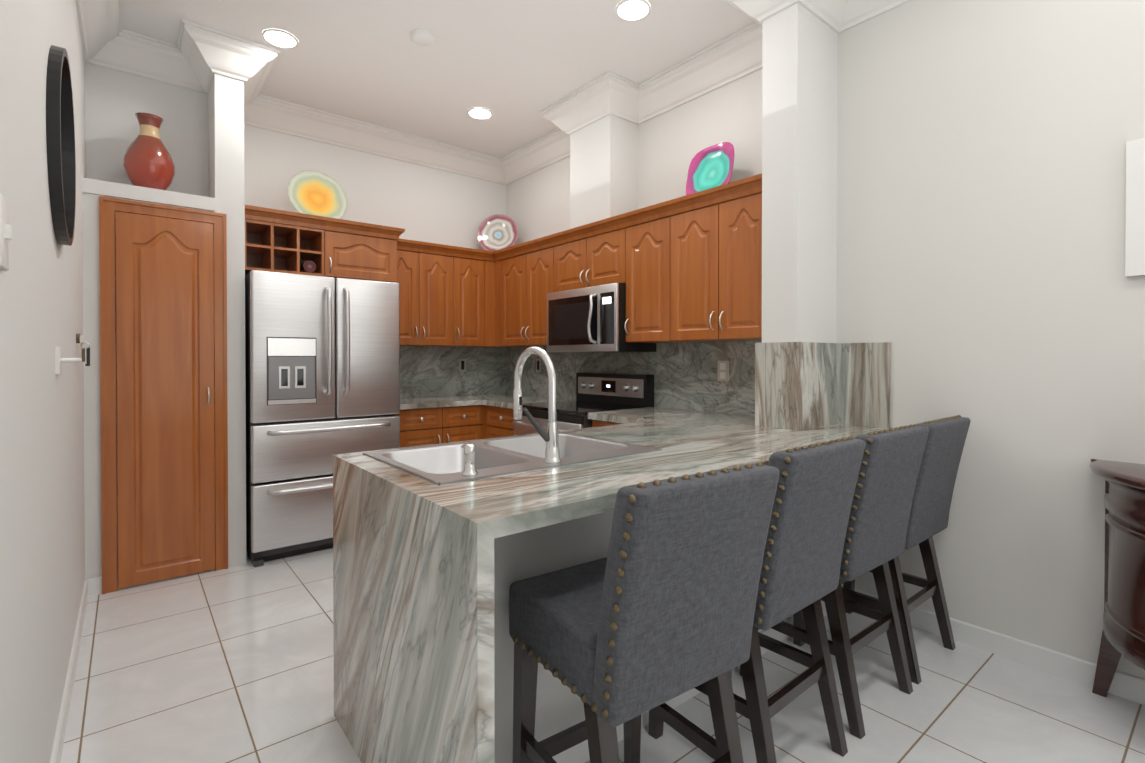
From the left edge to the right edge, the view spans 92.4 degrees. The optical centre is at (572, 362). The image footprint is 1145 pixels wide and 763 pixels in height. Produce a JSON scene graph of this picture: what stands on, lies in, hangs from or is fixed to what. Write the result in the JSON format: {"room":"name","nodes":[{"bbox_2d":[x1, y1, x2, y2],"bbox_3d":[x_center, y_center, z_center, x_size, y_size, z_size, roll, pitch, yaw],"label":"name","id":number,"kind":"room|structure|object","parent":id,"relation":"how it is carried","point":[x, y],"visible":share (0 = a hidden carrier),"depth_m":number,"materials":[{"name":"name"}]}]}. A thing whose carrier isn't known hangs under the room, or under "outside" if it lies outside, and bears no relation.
{"room":"kitchen","nodes":[
{"label":"kitchen","id":0,"kind":"room"},
{"bbox_2d":[0,0,85,762],"bbox_3d":[-0.644,-0.301,0.427,0.100,3.100,7.600,0,1,-39],"label":"wall","id":1,"kind":"structure","parent":0,"point":[42,543],"depth_m":1.40,"materials":[{"name":"white paint"}]},
{"bbox_2d":[0,193,11,270],"bbox_3d":[-1.034,-0.236,1.001,0.016,0.130,0.080,0,1,-39],"label":"switch plate","id":2,"kind":"object","parent":1,"relation":"attached to","point":[5,232],"visible":0.96,"depth_m":0.99,"materials":[{"name":"white plastic"}]},
{"bbox_2d":[46,45,75,245],"bbox_3d":[-1.708,-0.713,1.840,0.030,0.630,0.630,0,1,-39],"label":"round mirror","id":3,"kind":"object","parent":1,"relation":"attached to","point":[60,145],"visible":1,"depth_m":1.71,"materials":[{"name":"black mirror"}]},
{"bbox_2d":[55,346,81,373],"bbox_3d":[-1.675,-0.008,1.828,0.058,0.090,0.130,0,1,-39],"label":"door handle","id":4,"kind":"object","parent":1,"relation":"attached to","point":[59,360],"visible":1,"depth_m":1.79,"materials":[{"name":"white plastic"}]},
{"bbox_2d":[50,577,97,762],"bbox_3d":[-0.405,1.206,0.248,0.030,0.090,6.800,0,1,-39],"label":"baseboard","id":5,"kind":"structure","parent":1,"relation":"attached to","point":[90,588],"depth_m":2.05,"materials":[{"name":"white paint"}]},
{"bbox_2d":[76,334,89,365],"bbox_3d":[-2.224,-0.057,2.496,0.046,0.146,0.044,0,1,-39],"label":"lock","id":6,"kind":"object","parent":1,"relation":"attached to","point":[85,352],"visible":1,"depth_m":2.49,"materials":[{"name":"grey metal"}]},
{"bbox_2d":[76,0,131,73],"bbox_3d":[-0.448,-1.762,0.394,0.180,0.175,7.120,0,1,-39],"label":"crown molding","id":7,"kind":"structure","parent":1,"relation":"attached to","point":[105,43],"depth_m":2.98,"materials":[{"name":"white paint"}]},
{"bbox_2d":[85,62,208,196],"bbox_3d":[-2.651,-0.326,3.448,0.585,3.100,0.380,0,1,-39],"label":"wall","id":8,"kind":"structure","parent":0,"point":[115,101],"depth_m":3.25,"materials":[{"name":"white paint"}]},
{"bbox_2d":[132,32,211,92],"bbox_3d":[-2.401,-1.786,3.271,0.405,0.175,0.190,0,1,-39],"label":"crown molding","id":9,"kind":"structure","parent":8,"relation":"attached to","point":[152,58],"depth_m":3.25,"materials":[{"name":"white paint"}]},
{"bbox_2d":[244,41,279,123],"bbox_3d":[-2.038,-1.788,3.503,0.181,0.175,0.686,0,1,-39],"label":"crown molding","id":10,"kind":"structure","parent":8,"relation":"attached to","point":[256,105],"depth_m":3.50,"materials":[{"name":"white paint"}]},
{"bbox_2d":[82,178,215,589],"bbox_3d":[-2.426,0.131,3.175,0.585,2.190,0.332,0,1,-39],"label":"wall","id":11,"kind":"structure","parent":0,"point":[93,190],"depth_m":2.90,"materials":[{"name":"white paint"}]},
{"bbox_2d":[123,112,174,189],"bbox_3d":[-2.427,-1.185,3.152,0.236,0.440,0.236,0,1,-39],"label":"ceramic vase","id":12,"kind":"object","parent":11,"relation":"on","point":[147,161],"visible":0.9,"depth_m":3.09,"materials":[{"name":"red ceramic"}]},
{"bbox_2d":[99,196,227,594],"bbox_3d":[-2.263,0.176,3.070,0.570,2.102,0.061,0,1,-39],"label":"pantry door","id":13,"kind":"structure","parent":11,"relation":"in","point":[163,357],"depth_m":3.06,"materials":[{"name":"brown wood"}]},
{"bbox_2d":[208,73,245,566],"bbox_3d":[-2.264,-0.327,3.555,0.150,3.100,0.700,0,1,-39],"label":"pantry column","id":14,"kind":"structure","parent":0,"point":[226,137],"depth_m":3.30,"materials":[{"name":"white paint"}]},
{"bbox_2d":[309,216,400,285],"bbox_3d":[-1.578,-0.776,3.965,0.519,0.390,0.320,0,1,-39],"label":"upper cabinet","id":15,"kind":"object","parent":0,"relation":"attached to","point":[338,248],"depth_m":3.82,"materials":[{"name":"brown wood"}]},
{"bbox_2d":[244,124,505,249],"bbox_3d":[-1.850,-0.335,4.406,3.235,3.100,0.100,0,1,-39],"label":"wall","id":16,"kind":"structure","parent":0,"point":[417,202],"depth_m":4.55,"materials":[{"name":"white paint"}]},
{"bbox_2d":[245,214,308,275],"bbox_3d":[-1.949,-0.777,4.062,0.974,0.390,0.298,0,1,-39],"label":"upper cabinet","id":17,"kind":"object","parent":16,"relation":"attached to","point":[271,244],"depth_m":3.62,"materials":[{"name":"brown wood"}]},
{"bbox_2d":[287,170,346,218],"bbox_3d":[-1.810,-1.179,3.909,0.400,0.388,0.108,0,1,-39],"label":"art","id":18,"kind":"object","parent":17,"relation":"on","point":[311,192],"visible":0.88,"depth_m":3.93,"materials":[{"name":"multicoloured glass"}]},
{"bbox_2d":[244,98,515,184],"bbox_3d":[-1.480,-1.797,4.522,2.300,0.175,0.166,0,1,-39],"label":"crown molding","id":19,"kind":"structure","parent":16,"relation":"attached to","point":[286,117],"depth_m":4.42,"materials":[{"name":"white paint"}]},
{"bbox_2d":[400,239,420,345],"bbox_3d":[-1.448,-0.556,4.450,0.291,0.837,0.328,0,1,-39],"label":"upper cabinet","id":20,"kind":"object","parent":16,"relation":"attached to","point":[410,288],"depth_m":4.37,"materials":[{"name":"brown wood"}]},
{"bbox_2d":[421,242,456,349],"bbox_3d":[-1.216,-0.553,4.638,0.306,0.827,0.328,0,1,-39],"label":"upper cabinet","id":21,"kind":"object","parent":16,"relation":"attached to","point":[438,261],"depth_m":4.52,"materials":[{"name":"brown wood"}]},
{"bbox_2d":[445,247,488,349],"bbox_3d":[-0.984,-0.555,4.827,0.293,0.827,0.328,0,1,-39],"label":"upper cabinet","id":22,"kind":"object","parent":16,"relation":"attached to","point":[472,288],"depth_m":4.72,"materials":[{"name":"brown wood"}]},
{"bbox_2d":[122,0,755,157],"bbox_3d":[0.542,-1.909,1.439,3.235,0.100,7.700,0,1,-39],"label":"ceiling","id":23,"kind":"structure","parent":0,"point":[515,67],"depth_m":3.29,"materials":[{"name":"white paint"}]},
{"bbox_2d":[176,19,251,83],"bbox_3d":[-2.065,-1.785,3.153,0.301,0.175,0.176,0,1,-39],"label":"crown molding","id":24,"kind":"structure","parent":23,"relation":"attached to","point":[197,57],"depth_m":3.18,"materials":[{"name":"white paint"}]},
{"bbox_2d":[262,28,297,47],"bbox_3d":[-1.688,-1.869,3.173,0.185,0.009,0.185,0,0,6],"label":"recessed light","id":25,"kind":"object","parent":23,"relation":"in","point":[276,37],"depth_m":3.16,"materials":[{"name":"white plastic"}]},
{"bbox_2d":[411,29,434,45],"bbox_3d":[-0.859,-1.857,3.149,0.136,0.032,0.136,0,1,-39],"label":"smoke detector","id":26,"kind":"object","parent":23,"relation":"attached to","point":[422,37],"visible":0.96,"depth_m":3.12,"materials":[{"name":"white plastic"}]},
{"bbox_2d":[468,107,491,118],"bbox_3d":[-0.697,-1.877,4.142,0.185,0.009,0.185,0,0,6],"label":"recessed light","id":27,"kind":"object","parent":23,"relation":"in","point":[477,112],"depth_m":4.14,"materials":[{"name":"white plastic"}]},
{"bbox_2d":[536,71,635,143],"bbox_3d":[0.068,-1.792,3.890,0.196,0.175,0.771,0,1,-39],"label":"crown molding","id":28,"kind":"structure","parent":23,"relation":"attached to","point":[612,93],"depth_m":3.80,"materials":[{"name":"white paint"}]},
{"bbox_2d":[616,0,650,20],"bbox_3d":[0.322,-1.867,2.908,0.185,0.009,0.185,0,0,6],"label":"recessed light","id":29,"kind":"object","parent":23,"relation":"in","point":[631,10],"depth_m":2.90,"materials":[{"name":"white plastic"}]},
{"bbox_2d":[724,0,787,55],"bbox_3d":[0.917,-1.782,2.793,0.381,0.175,0.190,0,1,-39],"label":"crown molding","id":30,"kind":"structure","parent":23,"relation":"attached to","point":[749,38],"depth_m":2.87,"materials":[{"name":"white paint"}]},
{"bbox_2d":[780,0,859,23],"bbox_3d":[1.126,-1.780,2.534,0.381,0.175,0.176,0,1,-39],"label":"crown molding","id":31,"kind":"structure","parent":23,"relation":"attached to","point":[825,10],"depth_m":2.68,"materials":[{"name":"white paint"}]},
{"bbox_2d":[61,548,1144,762],"bbox_3d":[0.542,1.290,1.467,3.235,0.100,7.700,0,1,-39],"label":"floor","id":32,"kind":"structure","parent":0,"point":[233,664],"depth_m":2.02,"materials":[{"name":"tile"}]},
{"bbox_2d":[245,270,399,566],"bbox_3d":[-1.774,0.333,3.819,0.906,1.775,0.856,0,1,-39],"label":"refrigerator","id":33,"kind":"object","parent":32,"relation":"on","point":[322,368],"visible":0.85,"depth_m":3.46,"materials":[{"name":"grey metal"}]},
{"bbox_2d":[383,406,444,449],"bbox_3d":[-1.335,0.779,4.374,0.358,0.873,0.607,0,1,-39],"label":"base cabinet","id":34,"kind":"object","parent":32,"relation":"on","point":[417,427],"depth_m":4.14,"materials":[{"name":"brown wood"}]},
{"bbox_2d":[400,394,508,409],"bbox_3d":[-0.966,0.319,4.649,1.358,0.040,0.638,0,1,-39],"label":"countertop","id":35,"kind":"structure","parent":34,"relation":"on","point":[434,400],"depth_m":4.35,"materials":[{"name":"grey stone"}]},
{"bbox_2d":[445,406,480,441],"bbox_3d":[-1.050,0.777,4.605,0.374,0.873,0.607,0,1,-39],"label":"base cabinet","id":36,"kind":"object","parent":32,"relation":"on","point":[461,422],"depth_m":4.35,"materials":[{"name":"brown wood"}]},
{"bbox_2d":[481,406,588,437],"bbox_3d":[-0.318,0.779,4.449,0.608,0.873,0.597,0,1,-39],"label":"base cabinet","id":37,"kind":"object","parent":32,"relation":"on","point":[495,423],"depth_m":4.33,"materials":[{"name":"brown wood"}]},
{"bbox_2d":[481,398,575,409],"bbox_3d":[-0.313,0.321,4.416,0.638,0.040,0.546,0,1,-39],"label":"countertop","id":38,"kind":"structure","parent":37,"relation":"on","point":[503,402],"depth_m":4.35,"materials":[{"name":"grey stone"}]},
{"bbox_2d":[511,373,653,435],"bbox_3d":[0.046,0.643,3.864,0.721,1.115,0.758,0,1,-39],"label":"range","id":39,"kind":"object","parent":32,"relation":"on","point":[596,392],"visible":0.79,"depth_m":3.85,"materials":[{"name":"grey metal"}]},
{"bbox_2d":[509,462,778,762],"bbox_3d":[0.156,0.737,1.370,0.460,1.009,0.528,0,1,-35],"label":"stool","id":40,"kind":"object","parent":32,"relation":"on","point":[653,611],"visible":1,"depth_m":1.20,"materials":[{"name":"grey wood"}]},
{"bbox_2d":[589,418,700,478],"bbox_3d":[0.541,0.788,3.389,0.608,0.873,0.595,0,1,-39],"label":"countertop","id":41,"kind":"structure","parent":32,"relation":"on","point":[670,471],"depth_m":1.65,"materials":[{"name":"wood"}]},
{"bbox_2d":[425,414,856,472],"bbox_3d":[0.420,0.340,2.279,2.188,0.040,1.020,0,1,-39],"label":"countertop","id":42,"kind":"structure","parent":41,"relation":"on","point":[703,442],"depth_m":2.33,"materials":[{"name":"grey stone"}]},
{"bbox_2d":[457,442,480,473],"bbox_3d":[-0.301,0.277,1.582,0.048,0.087,0.071,0,1,-39],"label":"soap dispenser","id":43,"kind":"object","parent":42,"relation":"on","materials":[{"name":"silver metal"}]},
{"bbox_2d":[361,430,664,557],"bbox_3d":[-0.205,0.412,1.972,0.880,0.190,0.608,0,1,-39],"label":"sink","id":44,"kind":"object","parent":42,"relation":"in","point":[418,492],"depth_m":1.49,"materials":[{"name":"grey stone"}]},
{"bbox_2d":[509,346,564,461],"bbox_3d":[-0.150,0.132,1.807,0.130,0.373,0.247,0,1,-39],"label":"faucet","id":45,"kind":"object","parent":42,"relation":"on","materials":[{"name":"silver metal"}]},
{"bbox_2d":[588,406,720,421],"bbox_3d":[0.521,0.330,3.385,0.638,0.040,0.571,0,1,-39],"label":"countertop","id":46,"kind":"structure","parent":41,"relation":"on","point":[649,414],"depth_m":3.34,"materials":[{"name":"grey stone"}]},
{"bbox_2d":[648,436,864,762],"bbox_3d":[0.577,0.733,1.768,0.469,1.010,0.535,0,1,-39],"label":"stool","id":47,"kind":"object","parent":32,"relation":"on","point":[807,529],"visible":0.69,"depth_m":1.57,"materials":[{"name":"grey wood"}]},
{"bbox_2d":[740,424,928,738],"bbox_3d":[0.982,0.730,2.096,0.469,1.010,0.535,0,1,-39],"label":"stool","id":48,"kind":"object","parent":32,"relation":"on","point":[876,530],"visible":0.65,"depth_m":1.89,"materials":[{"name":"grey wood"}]},
{"bbox_2d":[805,415,969,684],"bbox_3d":[1.356,0.728,2.399,0.462,1.010,0.528,0,1,-39],"label":"stool","id":49,"kind":"object","parent":32,"relation":"on","point":[934,487],"visible":0.5,"depth_m":2.22,"materials":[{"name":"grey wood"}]},
{"bbox_2d":[1089,459,1144,696],"bbox_3d":[2.092,0.806,1.573,0.479,0.868,0.960,0,1,-39],"label":"console","id":50,"kind":"object","parent":32,"relation":"on","point":[1123,632],"visible":1,"depth_m":1.87,"materials":[{"name":"brown wood"}]},
{"bbox_2d":[494,510,842,762],"bbox_3d":[0.491,0.799,2.142,2.256,0.872,0.100,0,1,-39],"label":"wall","id":51,"kind":"structure","parent":0,"point":[537,552],"depth_m":1.60,"materials":[{"name":"white paint"}]},
{"bbox_2d":[552,586,842,762],"bbox_3d":[0.513,1.190,2.091,2.223,0.090,0.012,0,1,-39],"label":"baseboard","id":52,"kind":"structure","parent":51,"relation":"attached to","point":[579,753],"depth_m":1.87,"materials":[{"name":"white paint"}]},
{"bbox_2d":[762,2,837,429],"bbox_3d":[1.155,-0.321,2.789,0.400,3.100,0.184,0,1,-39],"label":"column","id":53,"kind":"structure","parent":0,"point":[799,150],"depth_m":2.67,"materials":[{"name":"white paint"}]},
{"bbox_2d":[506,0,1144,678],"bbox_3d":[1.792,-0.318,2.401,0.100,3.100,7.600,0,1,-39],"label":"wall","id":54,"kind":"structure","parent":0,"point":[990,290],"depth_m":2.32,"materials":[{"name":"white paint"}]},
{"bbox_2d":[493,251,500,349],"bbox_3d":[-0.533,-0.556,4.926,0.328,0.827,0.125,0,1,-39],"label":"upper cabinet","id":55,"kind":"object","parent":54,"relation":"attached to","point":[495,347],"depth_m":4.85,"materials":[{"name":"brown wood"}]},
{"bbox_2d":[477,214,517,250],"bbox_3d":[-0.677,-1.162,4.957,0.278,0.372,0.278,0,1,-39],"label":"decorative plate","id":56,"kind":"object","parent":55,"relation":"on","point":[496,232],"visible":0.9,"depth_m":4.98,"materials":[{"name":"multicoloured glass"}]},
{"bbox_2d":[497,242,524,349],"bbox_3d":[-0.371,-0.554,4.725,0.328,0.827,0.391,0,1,-39],"label":"upper cabinet","id":57,"kind":"object","parent":54,"relation":"attached to","point":[511,260],"depth_m":4.65,"materials":[{"name":"brown wood"}]},
{"bbox_2d":[500,139,569,179],"bbox_3d":[-0.236,-1.798,4.665,0.185,0.175,1.148,0,1,-39],"label":"crown molding","id":58,"kind":"structure","parent":54,"relation":"attached to","point":[536,155],"depth_m":4.82,"materials":[{"name":"white paint"}]},
{"bbox_2d":[525,234,552,345],"bbox_3d":[-0.133,-0.551,4.432,0.328,0.827,0.364,0,1,-39],"label":"upper cabinet","id":59,"kind":"object","parent":54,"relation":"attached to","point":[538,252],"depth_m":4.34,"materials":[{"name":"brown wood"}]},
{"bbox_2d":[553,226,584,291],"bbox_3d":[0.104,-0.743,4.137,0.328,0.438,0.390,0,1,-39],"label":"upper cabinet","id":60,"kind":"object","parent":54,"relation":"attached to","point":[568,245],"depth_m":4.03,"materials":[{"name":"brown wood"}]},
{"bbox_2d":[570,114,637,228],"bbox_3d":[0.228,-1.424,4.024,0.275,0.914,0.439,0,1,-39],"label":"column","id":61,"kind":"structure","parent":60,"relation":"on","point":[603,167],"depth_m":3.88,"materials":[{"name":"white paint"}]},
{"bbox_2d":[400,340,761,415],"bbox_3d":[-0.222,0.088,3.729,1.358,0.439,3.002,0,1,-39],"label":"backsplash","id":62,"kind":"structure","parent":54,"relation":"attached to","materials":[{"name":"grey stone"}]},
{"bbox_2d":[585,214,624,287],"bbox_3d":[0.349,-0.741,3.835,0.328,0.438,0.388,0,1,-39],"label":"upper cabinet","id":63,"kind":"object","parent":54,"relation":"attached to","point":[605,239],"depth_m":3.72,"materials":[{"name":"brown wood"}]},
{"bbox_2d":[547,283,655,352],"bbox_3d":[0.164,-0.297,3.940,0.440,0.444,0.768,0,1,-39],"label":"microwave","id":64,"kind":"object","parent":63,"relation":"attached to","point":[592,319],"visible":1,"depth_m":3.74,"materials":[{"name":"silver metal"}]},
{"bbox_2d":[624,202,684,345],"bbox_3d":[0.591,-0.544,3.538,0.328,0.827,0.380,0,1,-39],"label":"upper cabinet","id":65,"kind":"object","parent":54,"relation":"attached to","point":[645,227],"depth_m":3.44,"materials":[{"name":"brown wood"}]},
{"bbox_2d":[617,39,761,124],"bbox_3d":[0.791,-1.788,3.397,0.185,0.175,1.239,0,1,-39],"label":"crown molding","id":66,"kind":"structure","parent":54,"relation":"attached to","point":[721,63],"depth_m":3.45,"materials":[{"name":"white paint"}]},
{"bbox_2d":[665,188,724,345],"bbox_3d":[0.820,-0.541,3.256,0.328,0.827,0.348,0,1,-39],"label":"upper cabinet","id":67,"kind":"object","parent":54,"relation":"attached to","point":[688,218],"depth_m":3.18,"materials":[{"name":"brown wood"}]},
{"bbox_2d":[686,142,734,194],"bbox_3d":[0.814,-1.127,3.249,0.086,0.323,0.330,0,1,-39],"label":"decorative plate","id":68,"kind":"object","parent":67,"relation":"on","point":[710,167],"visible":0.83,"depth_m":3.27,"materials":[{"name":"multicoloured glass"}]},
{"bbox_2d":[713,174,761,341],"bbox_3d":[1.026,-0.539,3.001,0.328,0.827,0.308,0,1,-39],"label":"upper cabinet","id":69,"kind":"object","parent":54,"relation":"attached to","point":[737,206],"depth_m":2.92,"materials":[{"name":"brown wood"}]},
{"bbox_2d":[826,0,910,32],"bbox_3d":[2.653,-1.768,1.098,0.185,0.175,4.310,0,1,-39],"label":"crown molding","id":70,"kind":"structure","parent":54,"relation":"attached to","point":[868,9],"depth_m":2.70,"materials":[{"name":"white paint"}]},
{"bbox_2d":[854,588,1144,704],"bbox_3d":[2.737,1.198,1.159,0.012,0.090,4.260,0,1,-39],"label":"baseboard","id":71,"kind":"structure","parent":54,"relation":"attached to","point":[1123,684],"depth_m":2.23,"materials":[{"name":"white paint"}]},
{"bbox_2d":[1125,138,1144,276],"bbox_3d":[2.218,-0.557,1.772,0.022,0.490,0.610,0,1,-39],"label":"picture","id":72,"kind":"object","parent":54,"relation":"attached to","point":[1135,217],"visible":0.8,"depth_m":1.98,"materials":[{"name":"white"}]}
]}

